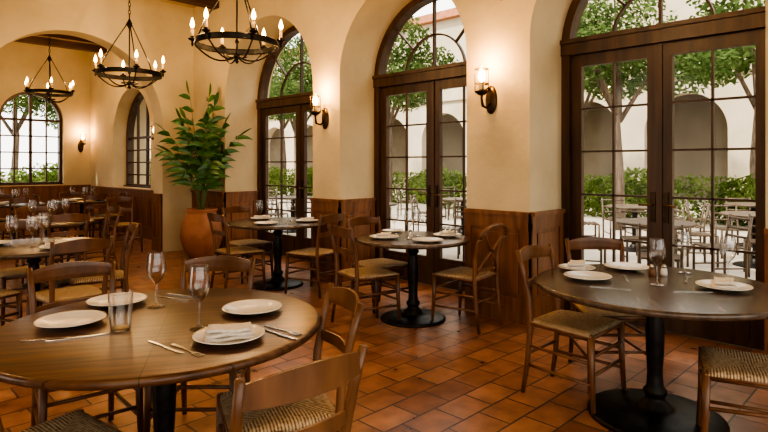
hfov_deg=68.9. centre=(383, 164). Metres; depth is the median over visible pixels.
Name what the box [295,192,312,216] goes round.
patio chair
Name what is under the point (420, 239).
dinner plate
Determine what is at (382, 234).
folded napkin
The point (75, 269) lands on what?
dining chair
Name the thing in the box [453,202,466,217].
patio chair
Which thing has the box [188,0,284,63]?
chandelier
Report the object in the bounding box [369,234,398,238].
dinner plate
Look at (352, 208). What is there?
trim
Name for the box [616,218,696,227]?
patio table
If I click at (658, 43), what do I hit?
door
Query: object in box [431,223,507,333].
dining chair
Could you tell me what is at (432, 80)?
door
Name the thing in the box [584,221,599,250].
patio chair
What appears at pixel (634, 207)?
patio table
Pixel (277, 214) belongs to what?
patio chair
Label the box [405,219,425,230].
patio chair
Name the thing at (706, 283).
dinner plate
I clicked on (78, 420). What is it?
dining chair
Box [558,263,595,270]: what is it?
dinner plate
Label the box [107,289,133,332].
water tumbler
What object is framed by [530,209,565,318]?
trim
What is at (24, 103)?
tree
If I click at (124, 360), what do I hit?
round dining table
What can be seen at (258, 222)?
dinner plate
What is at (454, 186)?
patio chair
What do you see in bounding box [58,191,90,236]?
dining chair
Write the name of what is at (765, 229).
trim
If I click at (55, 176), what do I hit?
hedge
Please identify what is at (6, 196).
dining chair
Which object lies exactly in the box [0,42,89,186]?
wall
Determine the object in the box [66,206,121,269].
dining chair
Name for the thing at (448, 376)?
floor
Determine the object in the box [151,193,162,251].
trim
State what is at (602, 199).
patio chair
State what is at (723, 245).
patio chair
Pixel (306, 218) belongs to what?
folded napkin
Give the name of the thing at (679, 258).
patio chair
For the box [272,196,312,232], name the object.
patio table
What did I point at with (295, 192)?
patio chair
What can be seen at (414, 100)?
tree
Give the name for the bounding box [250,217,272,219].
dinner plate
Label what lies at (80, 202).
round dining table
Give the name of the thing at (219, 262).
dining chair
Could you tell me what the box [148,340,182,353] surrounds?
table knife
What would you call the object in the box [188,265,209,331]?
wine glass
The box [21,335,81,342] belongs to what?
fork
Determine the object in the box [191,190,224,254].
trim
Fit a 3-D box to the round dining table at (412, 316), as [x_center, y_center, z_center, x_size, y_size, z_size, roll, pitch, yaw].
[0.269,1.045,5.176,1.040,0.750,1.040,0,0,34]
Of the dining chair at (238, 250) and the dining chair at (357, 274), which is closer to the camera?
the dining chair at (357, 274)
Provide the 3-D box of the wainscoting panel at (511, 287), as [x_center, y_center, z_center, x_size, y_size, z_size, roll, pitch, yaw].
[1.032,0.920,5.197,0.050,1.000,0.690,0,0,-45]
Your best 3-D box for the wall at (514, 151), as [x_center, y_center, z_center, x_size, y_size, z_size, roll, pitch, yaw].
[-0.332,-0.620,7.163,0.800,4.080,18.600,0,0,-45]
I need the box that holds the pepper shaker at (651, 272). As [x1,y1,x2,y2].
[648,264,654,275]
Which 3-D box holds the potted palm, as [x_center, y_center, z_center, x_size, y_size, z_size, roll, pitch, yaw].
[-2.918,0.053,8.408,1.810,2.733,1.314,0,0,34]
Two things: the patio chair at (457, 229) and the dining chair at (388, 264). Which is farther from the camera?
the patio chair at (457, 229)
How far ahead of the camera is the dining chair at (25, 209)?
7.13 m
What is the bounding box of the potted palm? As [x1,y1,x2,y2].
[154,80,252,258]
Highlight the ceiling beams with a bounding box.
[14,0,218,53]
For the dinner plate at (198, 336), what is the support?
on the round dining table at (124, 360)
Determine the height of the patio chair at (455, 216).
0.822 m
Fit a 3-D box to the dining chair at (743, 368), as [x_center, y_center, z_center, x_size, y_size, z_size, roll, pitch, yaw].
[1.811,0.975,2.676,0.551,0.894,0.456,0,0,27]
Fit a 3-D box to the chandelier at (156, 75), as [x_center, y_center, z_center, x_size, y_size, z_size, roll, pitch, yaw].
[-3.394,-1.835,7.467,0.897,1.650,0.935,0,0,-45]
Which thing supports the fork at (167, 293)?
on the round dining table at (124, 360)
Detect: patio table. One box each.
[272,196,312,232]
[443,197,466,234]
[606,204,646,252]
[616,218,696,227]
[719,211,754,268]
[724,202,754,247]
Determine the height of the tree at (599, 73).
6.109 m
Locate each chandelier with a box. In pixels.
[24,37,74,102]
[92,1,165,88]
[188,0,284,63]
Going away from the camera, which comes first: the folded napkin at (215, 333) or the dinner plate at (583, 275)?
the folded napkin at (215, 333)
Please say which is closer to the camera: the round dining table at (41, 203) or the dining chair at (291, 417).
the dining chair at (291, 417)
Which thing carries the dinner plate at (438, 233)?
on the round dining table at (412, 316)
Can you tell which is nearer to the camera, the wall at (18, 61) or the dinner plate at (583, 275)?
the dinner plate at (583, 275)
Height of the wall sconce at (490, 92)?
0.433 m
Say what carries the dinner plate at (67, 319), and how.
on the round dining table at (124, 360)
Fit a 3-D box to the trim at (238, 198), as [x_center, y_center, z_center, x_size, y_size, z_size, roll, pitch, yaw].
[-2.263,0.920,8.931,0.570,1.000,0.050,0,0,-45]
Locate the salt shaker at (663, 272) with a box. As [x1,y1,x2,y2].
[660,264,667,275]
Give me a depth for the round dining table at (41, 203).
9.50 m
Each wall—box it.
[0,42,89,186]
[90,0,767,230]
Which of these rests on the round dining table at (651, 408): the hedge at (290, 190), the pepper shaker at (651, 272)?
the pepper shaker at (651, 272)
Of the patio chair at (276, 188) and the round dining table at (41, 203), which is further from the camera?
the patio chair at (276, 188)
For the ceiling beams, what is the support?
attached to the ceiling
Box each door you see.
[255,26,312,260]
[372,0,466,290]
[560,0,764,349]
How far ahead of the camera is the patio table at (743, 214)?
7.97 m
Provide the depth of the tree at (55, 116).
26.40 m
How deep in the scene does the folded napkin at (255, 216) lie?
6.85 m
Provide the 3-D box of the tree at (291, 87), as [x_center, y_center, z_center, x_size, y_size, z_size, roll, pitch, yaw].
[-3.563,-1.761,21.958,4.105,6.414,4.255,0,0,44]
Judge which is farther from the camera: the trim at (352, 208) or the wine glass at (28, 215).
the trim at (352, 208)
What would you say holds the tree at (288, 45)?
on the ground
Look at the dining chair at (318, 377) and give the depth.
1.49 m
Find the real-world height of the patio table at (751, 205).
0.750 m
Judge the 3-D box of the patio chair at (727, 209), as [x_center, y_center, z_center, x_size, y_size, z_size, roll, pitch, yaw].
[6.857,1.029,10.757,0.432,0.822,0.498,0,0,20]
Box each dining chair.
[0,194,24,238]
[0,220,58,325]
[0,289,21,321]
[0,409,121,431]
[1,197,39,239]
[13,205,62,283]
[26,236,113,315]
[26,260,143,431]
[33,194,69,237]
[44,212,90,289]
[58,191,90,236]
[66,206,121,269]
[69,222,137,291]
[74,194,109,238]
[92,192,127,237]
[106,196,142,251]
[143,255,255,431]
[207,212,265,290]
[216,283,363,431]
[221,206,272,283]
[229,343,367,431]
[284,212,344,298]
[327,224,400,321]
[346,216,408,317]
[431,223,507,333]
[515,244,626,416]
[565,237,646,387]
[696,346,767,431]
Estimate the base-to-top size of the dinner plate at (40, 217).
0.026 m
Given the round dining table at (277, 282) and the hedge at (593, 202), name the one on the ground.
the hedge at (593, 202)
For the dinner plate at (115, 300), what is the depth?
2.73 m
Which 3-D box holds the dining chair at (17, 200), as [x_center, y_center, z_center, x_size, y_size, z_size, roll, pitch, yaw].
[-5.991,0.975,9.243,0.456,0.894,0.551,0,0,-45]
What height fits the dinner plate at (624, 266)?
0.026 m
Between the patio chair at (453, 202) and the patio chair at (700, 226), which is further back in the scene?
the patio chair at (453, 202)
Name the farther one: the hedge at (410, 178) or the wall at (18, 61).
the hedge at (410, 178)
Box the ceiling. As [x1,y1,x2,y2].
[13,0,196,51]
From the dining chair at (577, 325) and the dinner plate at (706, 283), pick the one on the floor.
the dining chair at (577, 325)
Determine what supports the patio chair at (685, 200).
on the ground
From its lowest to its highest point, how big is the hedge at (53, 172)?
1.692 m
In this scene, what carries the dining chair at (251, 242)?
on the floor
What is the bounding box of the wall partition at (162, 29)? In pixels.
[0,0,192,251]
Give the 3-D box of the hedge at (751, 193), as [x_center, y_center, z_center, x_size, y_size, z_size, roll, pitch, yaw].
[9.503,0.864,11.716,3.990,1.410,1.560,0,0,45]
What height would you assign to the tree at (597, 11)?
7.330 m
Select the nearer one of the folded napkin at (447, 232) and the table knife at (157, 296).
the table knife at (157, 296)
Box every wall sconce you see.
[78,134,85,151]
[310,94,328,128]
[474,66,496,113]
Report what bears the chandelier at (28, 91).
hanging from the ceiling
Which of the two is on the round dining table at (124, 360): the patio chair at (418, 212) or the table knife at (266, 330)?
the table knife at (266, 330)
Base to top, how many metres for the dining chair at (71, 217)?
0.894 m
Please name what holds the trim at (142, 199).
attached to the wall at (514, 151)
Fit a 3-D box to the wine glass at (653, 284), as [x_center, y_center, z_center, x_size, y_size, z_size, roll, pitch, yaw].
[1.524,0.541,3.125,0.088,0.258,0.088,0,0,-17]
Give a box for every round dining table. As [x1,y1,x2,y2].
[0,202,45,239]
[0,237,92,306]
[0,288,320,431]
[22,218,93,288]
[53,199,105,237]
[227,217,326,290]
[357,231,469,327]
[536,264,767,431]
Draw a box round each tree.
[1,95,56,179]
[44,109,57,130]
[269,36,312,195]
[271,34,309,192]
[387,16,458,201]
[577,0,739,229]
[578,0,644,117]
[674,0,764,183]
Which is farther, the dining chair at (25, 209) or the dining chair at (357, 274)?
the dining chair at (25, 209)
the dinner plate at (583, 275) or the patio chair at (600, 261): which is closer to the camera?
the dinner plate at (583, 275)
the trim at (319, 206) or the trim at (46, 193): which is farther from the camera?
the trim at (46, 193)
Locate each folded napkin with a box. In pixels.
[44,241,64,247]
[205,322,253,342]
[253,215,268,217]
[299,217,313,220]
[376,232,391,237]
[439,230,456,235]
[567,260,585,269]
[711,277,736,289]
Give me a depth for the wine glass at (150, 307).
2.64 m
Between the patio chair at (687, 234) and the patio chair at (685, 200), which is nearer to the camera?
the patio chair at (687, 234)
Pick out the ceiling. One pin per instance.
(166, 1)
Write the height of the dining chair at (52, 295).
0.894 m
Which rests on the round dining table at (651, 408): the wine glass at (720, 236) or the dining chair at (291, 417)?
the wine glass at (720, 236)
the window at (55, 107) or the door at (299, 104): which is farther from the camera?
the window at (55, 107)
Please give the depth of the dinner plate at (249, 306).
2.60 m
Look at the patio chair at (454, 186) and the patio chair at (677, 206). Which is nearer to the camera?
the patio chair at (677, 206)
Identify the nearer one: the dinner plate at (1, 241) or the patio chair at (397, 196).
the dinner plate at (1, 241)
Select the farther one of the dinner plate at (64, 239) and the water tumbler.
the dinner plate at (64, 239)
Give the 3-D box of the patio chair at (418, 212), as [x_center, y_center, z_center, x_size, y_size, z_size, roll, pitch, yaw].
[0.831,1.029,11.781,0.498,0.822,0.432,0,0,18]
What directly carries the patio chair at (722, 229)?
on the ground
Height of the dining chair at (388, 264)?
0.894 m
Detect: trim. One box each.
[0,185,88,231]
[88,185,153,239]
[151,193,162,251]
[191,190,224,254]
[225,191,257,247]
[310,198,339,281]
[340,198,375,281]
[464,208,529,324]
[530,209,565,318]
[764,228,767,354]
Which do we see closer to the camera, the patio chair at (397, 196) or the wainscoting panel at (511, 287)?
the wainscoting panel at (511, 287)
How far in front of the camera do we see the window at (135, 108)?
12.04 m
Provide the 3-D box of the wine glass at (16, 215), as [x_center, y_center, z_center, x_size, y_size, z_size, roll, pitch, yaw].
[-3.026,0.541,4.554,0.088,0.258,0.088,0,0,-17]
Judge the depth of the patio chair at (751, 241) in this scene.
7.17 m
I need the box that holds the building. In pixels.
[150,0,764,197]
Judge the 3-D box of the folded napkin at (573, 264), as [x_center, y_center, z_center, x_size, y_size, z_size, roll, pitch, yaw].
[1.230,0.639,3.578,0.112,0.045,0.179,0,0,22]
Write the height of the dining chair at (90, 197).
0.894 m
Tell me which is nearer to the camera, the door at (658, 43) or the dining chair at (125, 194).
the door at (658, 43)
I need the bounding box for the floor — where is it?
[0,226,767,431]
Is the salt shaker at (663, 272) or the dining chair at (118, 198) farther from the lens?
the dining chair at (118, 198)
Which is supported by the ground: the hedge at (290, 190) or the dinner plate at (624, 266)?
the hedge at (290, 190)
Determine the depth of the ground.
11.77 m
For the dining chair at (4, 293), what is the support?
on the floor
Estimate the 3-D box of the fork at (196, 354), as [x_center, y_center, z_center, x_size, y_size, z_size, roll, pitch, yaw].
[-0.713,0.668,2.021,0.205,0.004,0.025,0,0,41]
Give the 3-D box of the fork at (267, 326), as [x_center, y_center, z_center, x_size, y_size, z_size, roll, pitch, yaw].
[-0.412,0.668,2.264,0.205,0.004,0.025,0,0,38]
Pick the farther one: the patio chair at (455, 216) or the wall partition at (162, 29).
the patio chair at (455, 216)
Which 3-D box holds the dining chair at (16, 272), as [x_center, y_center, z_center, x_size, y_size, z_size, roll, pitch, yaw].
[-3.308,0.975,5.146,0.456,0.894,0.551,0,0,-45]
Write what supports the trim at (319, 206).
attached to the wall at (514, 151)
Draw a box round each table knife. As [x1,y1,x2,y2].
[45,333,110,341]
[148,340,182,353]
[157,296,192,300]
[264,328,297,339]
[673,291,715,291]
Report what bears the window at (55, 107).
in the wall at (18, 61)
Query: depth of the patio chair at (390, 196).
11.07 m
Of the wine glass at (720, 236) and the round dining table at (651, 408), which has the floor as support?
the round dining table at (651, 408)
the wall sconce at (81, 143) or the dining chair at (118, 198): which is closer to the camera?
the dining chair at (118, 198)
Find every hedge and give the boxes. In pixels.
[1,162,57,182]
[20,166,150,184]
[269,164,287,193]
[269,166,312,196]
[290,167,312,195]
[392,170,448,203]
[410,167,466,208]
[584,174,641,217]
[601,166,754,225]
[731,176,754,209]
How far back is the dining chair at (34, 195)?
10.27 m
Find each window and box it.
[0,92,62,185]
[123,92,150,187]
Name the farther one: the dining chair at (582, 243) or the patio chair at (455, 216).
the patio chair at (455, 216)
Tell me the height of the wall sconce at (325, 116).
0.433 m
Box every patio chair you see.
[269,187,277,216]
[269,196,287,233]
[278,192,295,216]
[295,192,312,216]
[389,196,390,228]
[395,187,414,216]
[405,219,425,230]
[410,194,425,230]
[443,186,454,214]
[443,189,448,219]
[443,226,459,258]
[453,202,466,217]
[454,198,466,229]
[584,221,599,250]
[585,249,605,263]
[601,198,631,237]
[619,209,646,261]
[636,206,677,259]
[637,223,683,267]
[674,209,718,267]
[677,202,709,255]
[684,199,716,243]
[692,214,752,277]
[708,203,750,258]
[725,196,750,240]
[743,213,754,276]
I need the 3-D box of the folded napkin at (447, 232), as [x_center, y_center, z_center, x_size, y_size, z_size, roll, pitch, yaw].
[0.594,0.639,5.233,0.112,0.045,0.179,0,0,34]
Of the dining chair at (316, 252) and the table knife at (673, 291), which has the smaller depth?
the table knife at (673, 291)
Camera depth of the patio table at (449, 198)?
11.49 m
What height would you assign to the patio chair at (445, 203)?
0.822 m
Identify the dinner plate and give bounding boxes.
[0,240,11,244]
[29,216,46,219]
[33,310,106,327]
[55,238,85,241]
[86,292,147,306]
[192,323,264,344]
[222,299,281,314]
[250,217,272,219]
[254,221,277,224]
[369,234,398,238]
[382,229,402,232]
[413,237,442,242]
[433,232,461,236]
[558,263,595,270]
[563,270,611,280]
[604,262,648,270]
[695,279,753,291]
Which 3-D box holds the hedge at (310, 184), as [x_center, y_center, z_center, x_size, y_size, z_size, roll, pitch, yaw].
[-1.839,0.806,23.695,4.389,1.551,1.716,0,0,2]
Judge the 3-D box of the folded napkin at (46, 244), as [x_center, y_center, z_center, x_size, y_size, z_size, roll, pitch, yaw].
[-2.609,0.639,4.490,0.112,0.045,0.179,0,0,22]
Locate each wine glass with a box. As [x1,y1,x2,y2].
[5,215,17,247]
[26,215,38,247]
[146,252,165,308]
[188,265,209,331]
[648,238,665,286]
[677,231,692,273]
[719,236,736,281]
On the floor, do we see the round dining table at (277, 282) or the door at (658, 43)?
the round dining table at (277, 282)
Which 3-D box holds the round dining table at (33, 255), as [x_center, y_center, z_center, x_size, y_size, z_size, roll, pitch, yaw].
[-2.927,1.045,4.681,1.100,0.750,1.100,0,0,39]
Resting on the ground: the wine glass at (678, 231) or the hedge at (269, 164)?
the hedge at (269, 164)
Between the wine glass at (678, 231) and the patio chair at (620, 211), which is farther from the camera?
the patio chair at (620, 211)
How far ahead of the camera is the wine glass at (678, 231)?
3.47 m
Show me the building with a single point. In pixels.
(734, 117)
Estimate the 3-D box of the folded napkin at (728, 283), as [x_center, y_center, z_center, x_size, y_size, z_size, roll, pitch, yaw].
[1.831,0.639,3.019,0.112,0.045,0.179,0,0,28]
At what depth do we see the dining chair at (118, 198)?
9.24 m
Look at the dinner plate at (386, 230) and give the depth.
5.65 m
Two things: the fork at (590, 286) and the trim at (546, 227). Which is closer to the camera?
the fork at (590, 286)
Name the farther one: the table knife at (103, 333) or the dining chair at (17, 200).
the dining chair at (17, 200)
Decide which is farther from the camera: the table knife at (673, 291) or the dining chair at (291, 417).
the table knife at (673, 291)
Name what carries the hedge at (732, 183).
on the ground
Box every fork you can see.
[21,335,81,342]
[167,293,199,297]
[170,343,204,357]
[264,325,301,335]
[590,286,630,290]
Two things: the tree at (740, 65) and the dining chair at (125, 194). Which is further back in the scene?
the tree at (740, 65)
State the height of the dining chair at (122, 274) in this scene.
0.894 m
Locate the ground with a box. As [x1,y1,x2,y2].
[1,177,754,279]

